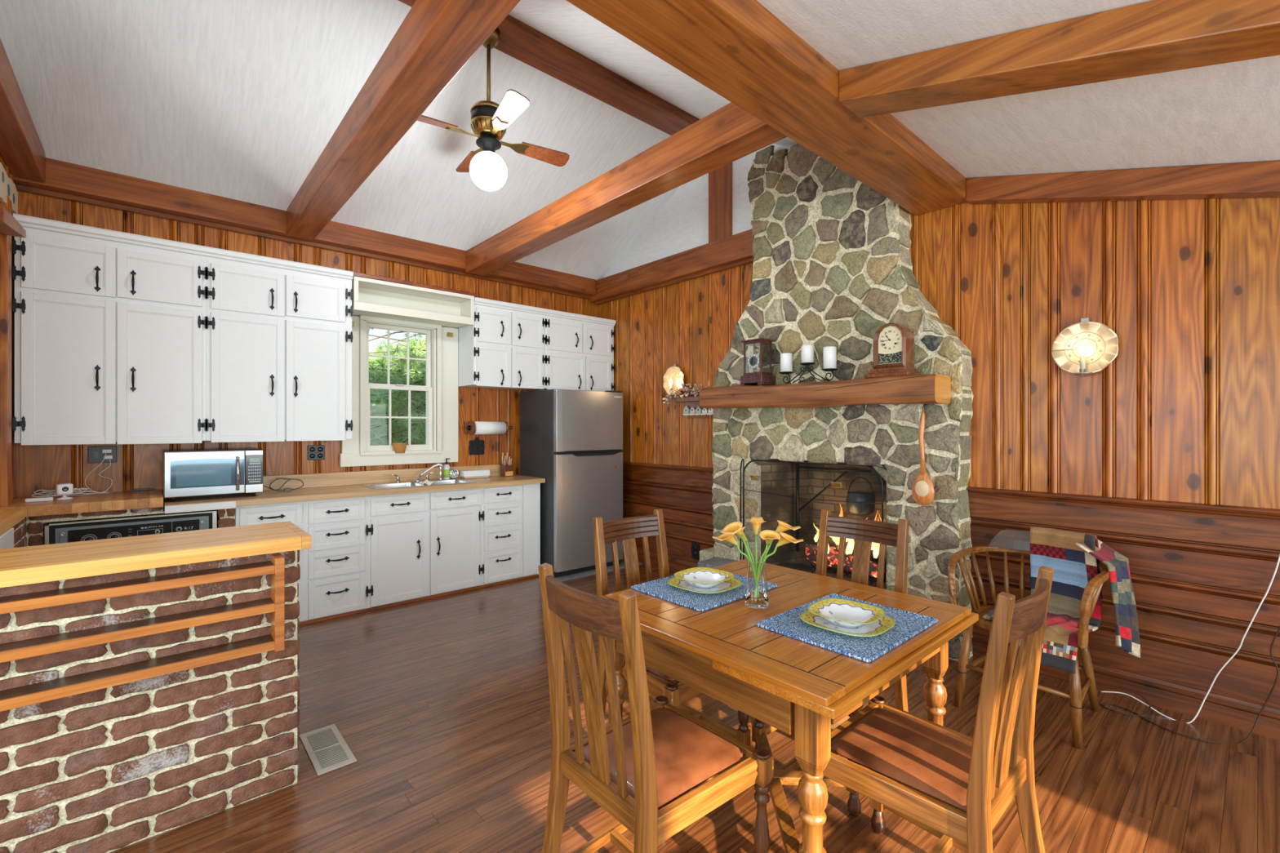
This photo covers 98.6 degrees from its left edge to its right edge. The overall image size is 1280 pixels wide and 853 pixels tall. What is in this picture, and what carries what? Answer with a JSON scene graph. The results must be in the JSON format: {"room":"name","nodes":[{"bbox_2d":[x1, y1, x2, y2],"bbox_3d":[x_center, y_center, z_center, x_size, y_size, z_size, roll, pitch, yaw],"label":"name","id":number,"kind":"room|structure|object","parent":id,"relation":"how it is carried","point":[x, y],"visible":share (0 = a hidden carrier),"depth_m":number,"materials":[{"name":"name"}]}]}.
{"room":"eat-in kitchen","nodes":[
{"label":"eat-in kitchen","id":0,"kind":"room"},
{"bbox_2d":[0,153,16,500],"bbox_3d":[-3.339,-0.200,2.726,0.160,3.200,1.910,0,0,-42],"label":"wall","id":1,"kind":"structure","parent":0,"point":[2,160],"depth_m":3.24,"materials":[{"name":"brown wood"}]},
{"bbox_2d":[0,195,11,506],"bbox_3d":[-3.476,-0.415,3.012,0.035,1.690,0.120,0,0,-42],"label":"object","id":2,"kind":"structure","parent":1,"relation":"attached to","point":[5,240],"depth_m":2.97,"materials":[{"name":"brown wood"}]},
{"bbox_2d":[0,161,17,213],"bbox_3d":[-3.478,-1.295,3.024,0.023,0.203,0.540,0,0,-42],"label":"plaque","id":3,"kind":"object","parent":1,"relation":"attached to","point":[7,187],"visible":0.92,"depth_m":3.00,"materials":[{"name":"beige"}]},
{"bbox_2d":[0,507,24,535],"bbox_3d":[-2.819,0.454,2.335,0.114,0.057,1.435,0,0,-42],"label":"countertop","id":4,"kind":"structure","parent":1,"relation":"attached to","point":[9,517],"depth_m":2.68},
{"bbox_2d":[0,204,26,237],"bbox_3d":[-3.212,-1.020,2.766,0.100,0.119,0.600,0,0,-42],"label":"wall shelf","id":5,"kind":"object","parent":1,"relation":"attached to","point":[9,225],"visible":1,"depth_m":2.75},
{"bbox_2d":[0,38,45,182],"bbox_3d":[-3.136,-1.577,2.705,0.133,0.185,1.609,0,0,-42],"label":"beam","id":6,"kind":"structure","parent":1,"relation":"attached to","point":[21,148],"depth_m":2.84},
{"bbox_2d":[16,191,595,497],"bbox_3d":[-2.136,-0.200,4.956,4.620,3.200,0.170,0,0,-42],"label":"wall","id":7,"kind":"structure","parent":0,"point":[137,466],"depth_m":4.22,"materials":[{"name":"brown wood"}]},
{"bbox_2d":[88,445,116,463],"bbox_3d":[-3.523,0.178,3.607,0.136,0.110,0.008,0,0,-42],"label":"wall outlet","id":8,"kind":"object","parent":7,"relation":"attached to","point":[95,455],"visible":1,"depth_m":3.60,"materials":[{"name":"plastic"}]},
{"bbox_2d":[12,213,207,445],"bbox_3d":[-3.326,-0.549,3.515,0.869,1.308,0.400,0,0,-42],"label":"upper cabinet","id":9,"kind":"object","parent":7,"relation":"attached to","point":[110,330],"visible":0.98,"depth_m":3.36,"materials":[{"name":"white paint"}]},
{"bbox_2d":[205,246,353,442],"bbox_3d":[-2.673,-0.550,4.094,0.900,1.305,0.400,0,0,-42],"label":"upper cabinet","id":10,"kind":"object","parent":7,"relation":"attached to","point":[279,334],"visible":1,"depth_m":3.94,"materials":[{"name":"white paint"}]},
{"bbox_2d":[15,183,591,299],"bbox_3d":[-2.148,-1.460,4.804,4.400,0.030,0.038,0,0,-42],"label":"trim","id":11,"kind":"structure","parent":7,"relation":"attached to","point":[19,187],"depth_m":4.14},
{"bbox_2d":[307,444,324,460],"bbox_3d":[-2.601,0.203,4.423,0.120,0.120,0.010,0,0,-42],"label":"wall outlet","id":12,"kind":"object","parent":7,"relation":"attached to","point":[315,452],"visible":1,"depth_m":4.42,"materials":[{"name":"plastic"}]},
{"bbox_2d":[263,464,500,490],"bbox_3d":[-2.299,0.425,4.688,2.660,0.110,0.027,0,0,-42],"label":"backsplash","id":13,"kind":"structure","parent":7,"relation":"attached to","point":[357,477],"depth_m":4.61,"materials":[{"name":"laminate"}]},
{"bbox_2d":[339,315,457,466],"bbox_3d":[-2.134,-0.305,4.904,1.003,1.260,0.230,0,0,-42],"label":"window","id":14,"kind":"structure","parent":7,"relation":"in","point":[441,388],"depth_m":4.91,"materials":[{"name":"white paint"}]},
{"bbox_2d":[351,275,474,328],"bbox_3d":[-1.970,-1.045,4.732,0.986,0.260,0.365,0,0,-42],"label":"shelf","id":15,"kind":"object","parent":7,"relation":"attached to","point":[371,297],"visible":0.83,"depth_m":4.69,"materials":[{"name":"white paint"}]},
{"bbox_2d":[353,271,478,297],"bbox_3d":[-1.870,-1.193,4.610,1.077,0.030,0.050,0,0,-42],"label":"rail","id":16,"kind":"object","parent":15,"relation":"on","point":[355,273],"visible":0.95,"depth_m":4.56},
{"bbox_2d":[468,436,484,455],"bbox_3d":[-1.576,0.180,5.327,0.163,0.177,0.018,0,0,-42],"label":"switch plate","id":17,"kind":"object","parent":7,"relation":"attached to","point":[477,446],"visible":1,"depth_m":5.33,"materials":[{"name":"black metal"}]},
{"bbox_2d":[464,421,512,435],"bbox_3d":[-1.461,0.005,5.328,0.485,0.132,0.184,0,0,-42],"label":"paper towel holder","id":18,"kind":"object","parent":7,"relation":"attached to","point":[472,428],"visible":1,"depth_m":5.24,"materials":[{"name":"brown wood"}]},
{"bbox_2d":[457,297,547,390],"bbox_3d":[-1.312,-0.769,5.302,0.760,0.788,0.400,0,0,-42],"label":"upper cabinet","id":19,"kind":"object","parent":7,"relation":"attached to","point":[504,347],"visible":1,"depth_m":5.14,"materials":[{"name":"white paint"}]},
{"bbox_2d":[531,309,616,391],"bbox_3d":[-0.712,-0.769,5.833,0.882,0.788,0.400,0,0,-42],"label":"upper cabinet","id":20,"kind":"object","parent":7,"relation":"attached to","point":[580,348],"visible":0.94,"depth_m":5.69,"materials":[{"name":"white paint"}]},
{"bbox_2d":[0,0,798,279],"bbox_3d":[-1.420,-2.062,3.071,5.850,1.037,3.720,0,0,-42],"label":"ceiling","id":21,"kind":"structure","parent":0,"point":[237,100],"depth_m":3.50,"materials":[{"name":"paint"}]},
{"bbox_2d":[13,157,595,296],"bbox_3d":[-2.148,-1.573,4.743,4.320,0.195,0.128,0,0,-42],"label":"beam","id":22,"kind":"structure","parent":21,"relation":"attached to","point":[61,176],"depth_m":4.03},
{"bbox_2d":[286,0,519,239],"bbox_3d":[-1.492,-1.560,2.971,0.180,0.200,3.395,0,0,-42],"label":"tie beam","id":23,"kind":"structure","parent":21,"relation":"attached to","point":[434,41],"depth_m":2.47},
{"bbox_2d":[398,0,699,135],"bbox_3d":[-0.922,-2.513,3.406,4.380,0.135,0.240,0,0,-42],"label":"ridge beam","id":24,"kind":"structure","parent":21,"relation":"attached to","point":[518,40],"depth_m":3.84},
{"bbox_2d":[417,27,569,191],"bbox_3d":[-0.934,-1.956,3.395,0.818,0.978,0.818,0,0,11],"label":"ceiling fan","id":25,"kind":"object","parent":24,"relation":"hanging from","point":[490,120],"visible":0.91,"depth_m":3.33,"materials":[{"name":"gold metal"}]},
{"bbox_2d":[465,102,787,275],"bbox_3d":[-0.433,-1.540,3.910,0.180,0.200,3.395,0,0,-42],"label":"tie beam","id":26,"kind":"structure","parent":21,"relation":"attached to","point":[729,134],"depth_m":3.36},
{"bbox_2d":[589,228,753,302],"bbox_3d":[0.234,-1.530,5.379,0.088,0.220,2.338,0,0,-42],"label":"beam","id":27,"kind":"structure","parent":21,"relation":"attached to","point":[736,247],"depth_m":5.17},
{"bbox_2d":[708,162,732,243],"bbox_3d":[0.708,-2.042,4.851,0.045,0.805,0.240,0,0,-42],"label":"post","id":28,"kind":"object","parent":27,"relation":"on","point":[720,180],"visible":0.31,"depth_m":4.82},
{"bbox_2d":[565,0,966,215],"bbox_3d":[-0.206,-1.550,1.625,5.728,0.300,0.325,0,0,-42],"label":"header beam","id":29,"kind":"structure","parent":21,"relation":"attached to","point":[739,50],"depth_m":2.25,"materials":[{"name":"wood"}]},
{"bbox_2d":[109,557,1279,852],"bbox_3d":[-0.763,1.424,1.162,8.000,0.072,7.552,0,0,-42],"label":"floor","id":30,"kind":"structure","parent":0,"point":[441,704],"depth_m":2.26,"materials":[{"name":"wood"}]},
{"bbox_2d":[0,528,13,549],"bbox_3d":[-2.865,0.942,2.398,0.108,0.916,0.590,0,0,-42],"label":"panel","id":31,"kind":"object","parent":30,"relation":"on","point":[6,539],"visible":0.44,"depth_m":2.54,"materials":[{"name":"white paint"}]},
{"bbox_2d":[11,505,235,547],"bbox_3d":[-3.053,0.941,3.301,1.012,0.918,0.990,0,0,-42],"label":"surround","id":32,"kind":"object","parent":30,"relation":"on","point":[29,531],"visible":0.14,"depth_m":3.12,"materials":[{"name":"brick"}]},
{"bbox_2d":[0,488,163,516],"bbox_3d":[-3.359,0.449,3.362,0.668,0.072,0.607,0,0,-42],"label":"countertop","id":33,"kind":"structure","parent":32,"relation":"on","point":[117,500],"depth_m":3.21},
{"bbox_2d":[55,483,73,500],"bbox_3d":[-3.423,0.382,3.273,0.070,0.092,0.072,0,0,34],"label":"webcam","id":34,"kind":"object","parent":33,"relation":"on","point":[64,489],"visible":1,"depth_m":3.26,"materials":[{"name":"white plastic"}]},
{"bbox_2d":[31,452,112,497],"bbox_3d":[-3.506,0.293,3.428,0.141,0.268,0.369,0,0,27],"label":"cable","id":35,"kind":"object","parent":33,"relation":"on","point":[51,492],"visible":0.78,"depth_m":3.43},
{"bbox_2d":[44,510,217,544],"bbox_3d":[-3.173,0.859,3.478,0.757,0.642,0.544,0,0,-42],"label":"wall oven","id":36,"kind":"object","parent":32,"relation":"in","point":[75,531],"visible":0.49,"depth_m":3.27,"materials":[{"name":"black metal"}]},
{"bbox_2d":[0,520,311,852],"bbox_3d":[-1.987,0.910,1.798,1.512,0.980,0.446,0,0,-42],"label":"bar counter","id":37,"kind":"object","parent":30,"relation":"on","point":[108,770],"depth_m":1.87,"materials":[{"name":"brick"}]},
{"bbox_2d":[0,552,284,711],"bbox_3d":[-1.843,0.653,1.640,1.318,0.343,0.104,0,0,-42],"label":"magazine rack","id":38,"kind":"object","parent":37,"relation":"attached to","point":[36,693],"visible":1,"depth_m":1.80,"materials":[{"name":"brown wood"}]},
{"bbox_2d":[0,560,273,603],"bbox_3d":[-1.860,0.515,1.636,1.288,0.015,0.088,0,0,-42],"label":"shelf","id":39,"kind":"object","parent":38,"relation":"attached to","point":[136,586],"depth_m":1.79,"materials":[{"name":"brown wood"}]},
{"bbox_2d":[0,634,274,700],"bbox_3d":[-1.860,0.795,1.636,1.288,0.015,0.088,0,0,-42],"label":"shelf","id":40,"kind":"object","parent":38,"relation":"attached to","point":[59,688],"depth_m":1.79,"materials":[{"name":"brown wood"}]},
{"bbox_2d":[0,597,274,651],"bbox_3d":[-1.860,0.655,1.636,1.288,0.015,0.088,0,0,-42],"label":"shelf","id":41,"kind":"object","parent":38,"relation":"attached to","point":[68,641],"depth_m":1.79,"materials":[{"name":"brown wood"}]},
{"bbox_2d":[0,520,311,587],"bbox_3d":[-1.987,0.445,1.798,1.512,0.049,0.446,0,0,-42],"label":"countertop","id":42,"kind":"structure","parent":37,"relation":"on","point":[20,566],"depth_m":1.90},
{"bbox_2d":[235,501,306,622],"bbox_3d":[-2.688,0.951,3.962,0.405,0.858,0.578,0,0,-42],"label":"base cabinet","id":43,"kind":"object","parent":30,"relation":"on","point":[295,513],"visible":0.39,"depth_m":3.83,"materials":[{"name":"white paint"}]},
{"bbox_2d":[299,724,356,776],"bbox_3d":[-1.365,1.397,2.398,0.144,0.006,0.380,0,0,-42],"label":"floor vent","id":44,"kind":"object","parent":30,"relation":"in","point":[326,749],"visible":0.97,"depth_m":2.38,"materials":[{"name":"metal"}]},
{"bbox_2d":[306,496,368,621],"bbox_3d":[-2.382,0.951,4.234,0.413,0.858,0.578,0,0,-42],"label":"base cabinet","id":45,"kind":"object","parent":30,"relation":"on","point":[337,557],"visible":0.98,"depth_m":4.04,"materials":[{"name":"white paint"}]},
{"bbox_2d":[299,573,538,625],"bbox_3d":[-1.810,1.390,4.419,2.325,0.020,0.014,0,0,-42],"label":"baseboard","id":46,"kind":"structure","parent":30,"relation":"on","point":[537,575],"depth_m":4.39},
{"bbox_2d":[365,487,484,608],"bbox_3d":[-1.885,0.951,4.674,0.957,0.858,0.578,0,0,-42],"label":"base cabinet","id":47,"kind":"object","parent":30,"relation":"on","point":[421,544],"visible":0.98,"depth_m":4.45,"materials":[{"name":"white paint"}]},
{"bbox_2d":[163,464,545,513],"bbox_3d":[-2.096,0.450,4.492,2.707,0.160,0.591,0,0,-42],"label":"countertop","id":48,"kind":"structure","parent":47,"relation":"on","point":[324,486],"depth_m":4.33,"materials":[{"name":"laminate"}]},
{"bbox_2d":[162,447,303,502],"bbox_3d":[-2.823,0.315,3.888,0.824,0.328,0.396,0,0,-42],"label":"microwave oven","id":49,"kind":"object","parent":48,"relation":"on","point":[186,473],"visible":1,"depth_m":3.67,"materials":[{"name":"silver metal"}]},
{"bbox_2d":[361,478,475,489],"bbox_3d":[-1.872,0.565,4.681,0.814,0.180,0.444,0,0,-42],"label":"double sink","id":50,"kind":"object","parent":48,"relation":"in","point":[454,481],"visible":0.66,"depth_m":4.71,"materials":[{"name":"metal"}]},
{"bbox_2d":[460,469,489,479],"bbox_3d":[-1.557,0.442,5.208,0.260,0.075,0.090,0,0,-42],"label":"butter dish","id":51,"kind":"object","parent":48,"relation":"on","point":[480,473],"visible":1,"depth_m":5.16,"materials":[{"name":"white ceramic"}]},
{"bbox_2d":[500,452,513,476],"bbox_3d":[-1.310,0.364,5.412,0.094,0.232,0.103,0,0,-42],"label":"knife block","id":52,"kind":"object","parent":48,"relation":"on","point":[506,469],"visible":1,"depth_m":5.39,"materials":[{"name":"brown wood"}]},
{"bbox_2d":[482,483,540,585],"bbox_3d":[-1.317,0.961,5.178,0.574,0.878,0.578,0,0,-42],"label":"base cabinet","id":53,"kind":"object","parent":30,"relation":"on","point":[511,523],"visible":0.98,"depth_m":4.98,"materials":[{"name":"white paint"}]},
{"bbox_2d":[520,389,622,577],"bbox_3d":[-0.681,0.517,5.553,0.800,1.765,0.707,0,0,-42],"label":"refrigerator","id":54,"kind":"object","parent":30,"relation":"on","point":[572,440],"visible":0.9,"depth_m":5.24,"materials":[{"name":"metal"}]},
{"bbox_2d":[537,563,773,852],"bbox_3d":[0.028,0.895,1.582,0.543,1.014,0.466,0,0,-42],"label":"dining chair","id":55,"kind":"object","parent":30,"relation":"on","point":[636,768],"visible":1,"depth_m":1.47,"materials":[{"name":"brown wood"}]},
{"bbox_2d":[573,707,745,809],"bbox_3d":[0.055,0.943,1.605,0.388,0.034,0.361,0,0,-42],"label":"seat cushion","id":56,"kind":"object","parent":55,"relation":"on","point":[688,752],"depth_m":1.57,"materials":[{"name":"brown leather"}]},
{"bbox_2d":[592,508,750,799],"bbox_3d":[0.108,0.895,2.327,0.466,1.014,0.543,0,0,-42],"label":"dining chair","id":57,"kind":"object","parent":30,"relation":"on","point":[625,530],"visible":0.26,"depth_m":2.41,"materials":[{"name":"brown wood"}]},
{"bbox_2d":[645,666,679,683],"bbox_3d":[0.132,0.943,2.301,0.361,0.034,0.388,0,0,-42],"label":"seat cushion","id":58,"kind":"object","parent":57,"relation":"on","point":[647,668],"depth_m":2.09,"materials":[{"name":"brown leather"}]},
{"bbox_2d":[600,559,978,852],"bbox_3d":[0.502,1.025,2.036,1.037,0.750,1.024,0,0,-42],"label":"dining table","id":59,"kind":"object","parent":30,"relation":"on","point":[789,685],"visible":0.66,"depth_m":1.68,"materials":[{"name":"brown wood"}]},
{"bbox_2d":[631,567,777,612],"bbox_3d":[0.261,0.645,2.230,0.471,0.011,0.385,0,0,-42],"label":"placemat","id":60,"kind":"object","parent":59,"relation":"on","point":[660,588],"visible":0.73,"depth_m":2.14,"materials":[{"name":"blue fabric"}]},
{"bbox_2d":[667,577,742,593],"bbox_3d":[0.261,0.632,2.216,0.262,0.020,0.262,0,0,-44],"label":"dinner plate","id":61,"kind":"object","parent":60,"relation":"on","point":[733,583],"visible":0.56,"depth_m":2.19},
{"bbox_2d":[673,567,734,588],"bbox_3d":[0.259,0.614,2.218,0.216,0.040,0.216,0,0,44],"label":"soup bowl","id":62,"kind":"object","parent":61,"relation":"on","point":[699,577],"visible":1,"depth_m":2.25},
{"bbox_2d":[745,558,768,608],"bbox_3d":[0.425,0.567,2.005,0.084,0.166,0.084,0,0,-42],"label":"glass vase","id":63,"kind":"object","parent":59,"relation":"on","point":[761,602],"visible":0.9,"depth_m":1.98,"materials":[{"name":"clear"}]},
{"bbox_2d":[712,533,759,597],"bbox_3d":[0.347,0.504,1.990,0.169,0.253,0.072,0,0,12],"label":"calla lily","id":64,"kind":"object","parent":63,"relation":"in","point":[730,538],"visible":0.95,"depth_m":2.00,"materials":[{"name":"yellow plant"}]},
{"bbox_2d":[720,521,756,585],"bbox_3d":[0.361,0.486,1.975,0.157,0.290,0.072,0,0,-13],"label":"calla lily","id":65,"kind":"object","parent":63,"relation":"in","point":[735,527],"visible":1,"depth_m":1.99,"materials":[{"name":"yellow plant"}]},
{"bbox_2d":[747,516,764,597],"bbox_3d":[0.435,0.486,2.061,0.102,0.288,0.083,0,0,-42],"label":"calla lily","id":66,"kind":"object","parent":63,"relation":"in","point":[756,522],"visible":0.98,"depth_m":2.04,"materials":[{"name":"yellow plant"}]},
{"bbox_2d":[756,529,780,583],"bbox_3d":[0.456,0.499,1.949,0.072,0.263,0.129,0,0,-2],"label":"calla lily","id":67,"kind":"object","parent":63,"relation":"in","point":[768,535],"visible":0.98,"depth_m":1.96,"materials":[{"name":"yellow plant"}]},
{"bbox_2d":[753,532,803,597],"bbox_3d":[0.496,0.504,1.969,0.171,0.253,0.072,0,0,4],"label":"calla lily","id":68,"kind":"object","parent":63,"relation":"in","point":[785,538],"visible":0.99,"depth_m":1.98,"materials":[{"name":"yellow plant"}]},
{"bbox_2d":[755,593,938,662],"bbox_3d":[0.688,0.645,1.820,0.496,0.011,0.385,0,0,-42],"label":"placemat","id":69,"kind":"object","parent":59,"relation":"on","point":[789,624],"visible":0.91,"depth_m":1.72,"materials":[{"name":"blue fabric"}]},
{"bbox_2d":[800,610,895,636],"bbox_3d":[0.673,0.632,1.789,0.262,0.020,0.262,0,0,-44],"label":"dinner plate","id":70,"kind":"object","parent":69,"relation":"on","point":[886,623],"visible":0.54,"depth_m":1.75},
{"bbox_2d":[807,598,885,628],"bbox_3d":[0.671,0.614,1.791,0.216,0.040,0.216,0,0,44],"label":"soup bowl","id":71,"kind":"object","parent":70,"relation":"on","point":[845,613],"visible":1,"depth_m":1.82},
{"bbox_2d":[751,509,909,817],"bbox_3d":[0.822,0.895,2.313,0.543,1.014,0.466,0,0,-42],"label":"dining chair","id":72,"kind":"object","parent":30,"relation":"on","point":[864,531],"visible":0.25,"depth_m":2.42,"materials":[{"name":"brown wood"}]},
{"bbox_2d":[697,143,973,661],"bbox_3d":[1.328,-0.400,4.125,0.780,3.600,2.069,0,0,-42],"label":"fireplace","id":73,"kind":"object","parent":30,"relation":"on","point":[833,266],"depth_m":3.88,"materials":[{"name":"stone"}]},
{"bbox_2d":[740,337,774,385],"bbox_3d":[0.902,-0.493,4.221,0.170,0.347,0.200,0,0,-42],"label":"clock","id":74,"kind":"object","parent":73,"relation":"on","point":[754,378],"visible":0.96,"depth_m":4.18,"materials":[{"name":"brown wood"}]},
{"bbox_2d":[778,362,838,383],"bbox_3d":[1.178,-0.384,3.872,0.106,0.135,0.449,0,0,-42],"label":"candle holder","id":75,"kind":"object","parent":73,"relation":"on","point":[804,364],"visible":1,"depth_m":3.86,"materials":[{"name":"black metal"}]},
{"bbox_2d":[780,352,792,372],"bbox_3d":[1.064,-0.472,4.000,0.086,0.140,0.086,0,0,-42],"label":"pillar candle","id":76,"kind":"object","parent":75,"relation":"on","point":[786,358],"visible":0.86,"depth_m":3.96,"materials":[{"name":"wax"}]},
{"bbox_2d":[822,346,836,368],"bbox_3d":[1.292,-0.475,3.743,0.086,0.155,0.086,0,0,-42],"label":"pillar candle","id":77,"kind":"object","parent":75,"relation":"on","point":[829,353],"visible":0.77,"depth_m":3.71,"materials":[{"name":"wax"}]},
{"bbox_2d":[740,458,883,559],"bbox_3d":[1.109,0.669,3.899,0.150,0.852,1.229,0,0,-35],"label":"fire screen","id":78,"kind":"object","parent":73,"relation":"on","point":[837,485],"visible":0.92,"depth_m":3.92,"materials":[{"name":"black metal"}]},
{"bbox_2d":[795,463,871,551],"bbox_3d":[1.467,0.640,4.224,0.028,0.720,0.614,0,0,-42],"label":"crane","id":79,"kind":"object","parent":73,"relation":"in","point":[797,467],"visible":0.88,"depth_m":4.39,"materials":[{"name":"black metal"}]},
{"bbox_2d":[846,477,875,515],"bbox_3d":[1.624,0.503,4.046,0.200,0.274,0.200,0,0,-42],"label":"hanging pot","id":80,"kind":"object","parent":79,"relation":"hanging from","point":[857,508],"visible":0.99,"depth_m":3.97,"materials":[{"name":"black metal"}]},
{"bbox_2d":[806,553,884,577],"bbox_3d":[1.480,0.985,4.000,0.107,0.111,0.597,0,0,-34],"label":"log","id":81,"kind":"object","parent":73,"relation":"on","point":[832,558],"visible":0.38,"depth_m":3.96,"materials":[{"name":"wood"}]},
{"bbox_2d":[813,504,881,558],"bbox_3d":[1.516,0.758,3.996,0.205,0.393,0.520,0,0,-42],"label":"flames","id":82,"kind":"object","parent":81,"relation":"on","point":[875,546],"visible":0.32,"depth_m":3.92,"materials":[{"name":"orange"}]},
{"bbox_2d":[864,322,920,377],"bbox_3d":[1.579,-0.481,3.445,0.195,0.338,0.270,0,0,-42],"label":"mantel clock","id":83,"kind":"object","parent":73,"relation":"on","point":[893,343],"visible":0.99,"depth_m":3.41,"materials":[{"name":"brown wood"}]},
{"bbox_2d":[911,404,934,505],"bbox_3d":[1.743,0.169,3.379,0.079,0.622,0.136,0,0,-42],"label":"wooden spoon","id":84,"kind":"object","parent":73,"relation":"hanging from","point":[922,489],"visible":1,"depth_m":3.36,"materials":[{"name":"brown wood"}]},
{"bbox_2d":[822,566,1053,852],"bbox_3d":[0.833,0.895,1.581,0.466,1.014,0.543,0,0,-42],"label":"dining chair","id":85,"kind":"object","parent":30,"relation":"on","point":[953,786],"visible":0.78,"depth_m":1.47,"materials":[{"name":"brown wood"}]},
{"bbox_2d":[831,707,972,813],"bbox_3d":[0.809,0.943,1.608,0.361,0.034,0.388,0,0,-42],"label":"seat cushion","id":86,"kind":"object","parent":85,"relation":"on","point":[928,760],"depth_m":1.58,"materials":[{"name":"brown leather"}]},
{"bbox_2d":[947,528,1109,749],"bbox_3d":[1.948,0.982,2.756,0.556,0.843,0.623,0,0,-42],"label":"armchair","id":87,"kind":"object","parent":30,"relation":"on","point":[1006,540],"visible":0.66,"depth_m":2.76,"materials":[{"name":"brown wood"}]},
{"bbox_2d":[1016,526,1140,674],"bbox_3d":[2.064,0.824,2.637,0.595,0.592,0.443,0,0,-42],"label":"patchwork quilt","id":88,"kind":"object","parent":87,"relation":"on","point":[1073,557],"visible":0.81,"depth_m":2.65,"materials":[{"name":"fabric"}]},
{"bbox_2d":[1100,554,1279,724],"bbox_3d":[2.628,0.903,2.613,0.678,1.009,0.073,0,0,41],"label":"cable","id":89,"kind":"object","parent":30,"relation":"on","point":[1278,560],"visible":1,"depth_m":2.56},
{"bbox_2d":[1101,626,1279,745],"bbox_3d":[2.587,1.002,2.535,0.710,0.807,0.235,0,0,43],"label":"cable","id":90,"kind":"object","parent":30,"relation":"on","point":[1278,630],"visible":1,"depth_m":2.46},
{"bbox_2d":[604,143,790,277],"bbox_3d":[0.678,-2.050,4.918,0.001,1.100,3.740,0,0,-42],"label":"wall","id":91,"kind":"structure","parent":0,"point":[682,224],"depth_m":5.19,"materials":[{"name":"paint"}]},
{"bbox_2d":[595,196,1279,709],"bbox_3d":[1.929,-0.150,3.548,0.022,2.860,7.350,0,0,-42],"label":"wall","id":92,"kind":"structure","parent":0,"point":[1187,407],"depth_m":2.91,"materials":[{"name":"brown wood"}]},
{"bbox_2d":[622,461,713,475],"bbox_3d":[0.158,0.402,5.519,0.040,0.067,2.050,0,0,-42],"label":"trim","id":93,"kind":"structure","parent":92,"relation":"attached to","point":[666,468],"depth_m":5.36,"materials":[{"name":"brown wood"}]},
{"bbox_2d":[662,364,684,395],"bbox_3d":[0.307,-0.454,5.266,0.120,0.310,0.284,0,0,-42],"label":"wall sconce","id":94,"kind":"object","parent":92,"relation":"attached to","point":[673,377],"visible":0.94,"depth_m":5.28,"materials":[{"name":"glass"}]},
{"bbox_2d":[595,257,753,305],"bbox_3d":[0.266,-1.405,5.381,0.038,0.030,2.300,0,0,-42],"label":"trim","id":95,"kind":"structure","parent":92,"relation":"attached to","point":[750,260],"depth_m":5.23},
{"bbox_2d":[662,383,707,404],"bbox_3d":[0.457,-0.316,5.083,0.125,0.183,0.629,0,0,-42],"label":"dried flowers","id":96,"kind":"object","parent":92,"relation":"attached to","point":[686,390],"visible":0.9,"depth_m":5.09,"materials":[{"name":"brown plant"}]},
{"bbox_2d":[676,395,713,418],"bbox_3d":[0.524,-0.182,5.046,0.100,0.200,0.435,0,0,-42],"label":"key rack","id":97,"kind":"object","parent":92,"relation":"attached to","point":[691,404],"visible":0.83,"depth_m":5.08,"materials":[{"name":"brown wood"}]},
{"bbox_2d":[1051,317,1118,375],"bbox_3d":[2.368,-0.434,2.941,0.120,0.310,0.284,0,0,-42],"label":"wall sconce","id":98,"kind":"object","parent":92,"relation":"attached to","point":[1086,347],"visible":1,"depth_m":2.95,"materials":[{"name":"metal"}]},
{"bbox_2d":[967,486,1279,524],"bbox_3d":[3.193,0.402,2.096,0.040,0.067,3.500,0,0,-42],"label":"trim","id":99,"kind":"structure","parent":92,"relation":"attached to","point":[1264,515],"depth_m":2.82,"materials":[{"name":"brown wood"}]},
{"bbox_2d":[756,0,1279,177],"bbox_3d":[1.128,-1.024,0.198,5.850,1.025,3.700,0,0,-42],"label":"ceiling","id":100,"kind":"structure","parent":0,"point":[1226,113],"depth_m":2.19,"materials":[{"name":"paint"}]},
{"bbox_2d":[839,0,1279,117],"bbox_3d":[2.070,-0.967,1.094,0.190,1.098,3.490,0,0,-42],"label":"rafter","id":101,"kind":"object","parent":100,"relation":"attached to","point":[1153,37],"visible":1,"depth_m":1.76,"materials":[{"name":"wood"}]},
{"bbox_2d":[965,160,1279,204],"bbox_3d":[3.170,-0.965,2.069,0.088,1.104,3.490,0,0,-42],"label":"beam","id":102,"kind":"structure","parent":100,"relation":"attached to","point":[1251,179],"depth_m":2.77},
{"bbox_3d":[1.998,-0.750,3.610,0.140,4.300,7.350,0,0,-42],"label":"wall","id":103,"kind":"structure","parent":0,"visible":0},
{"bbox_2d":[622,548,697,573],"bbox_3d":[0.162,1.333,5.523,0.030,0.134,2.050,0,0,-42],"label":"baseboard","id":104,"kind":"structure","parent":103,"relation":"attached to","point":[675,565],"depth_m":5.35,"materials":[{"name":"brown wood"}]},
{"bbox_2d":[971,632,1279,740],"bbox_3d":[3.197,1.333,2.100,0.030,0.134,3.500,0,0,-42],"label":"baseboard","id":105,"kind":"structure","parent":103,"relation":"attached to","point":[1234,713],"depth_m":2.71,"materials":[{"name":"brown wood"}]},
{"label":"outside","id":106,"kind":"structure","parent":0,"visible":0},
{"bbox_3d":[-10.247,1.950,14.570,28.000,0.100,24.600,0,0,-42],"label":"ground","id":107,"kind":"structure","parent":106,"visible":0},
{"bbox_2d":[368,328,426,445],"bbox_3d":[-2.884,-0.849,8.263,3.836,5.509,2.984,0,0,-42],"label":"pine tree","id":108,"kind":"object","parent":107,"relation":"on","point":[417,371],"visible":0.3,"depth_m":7.51,"materials":[{"name":"green plant"}]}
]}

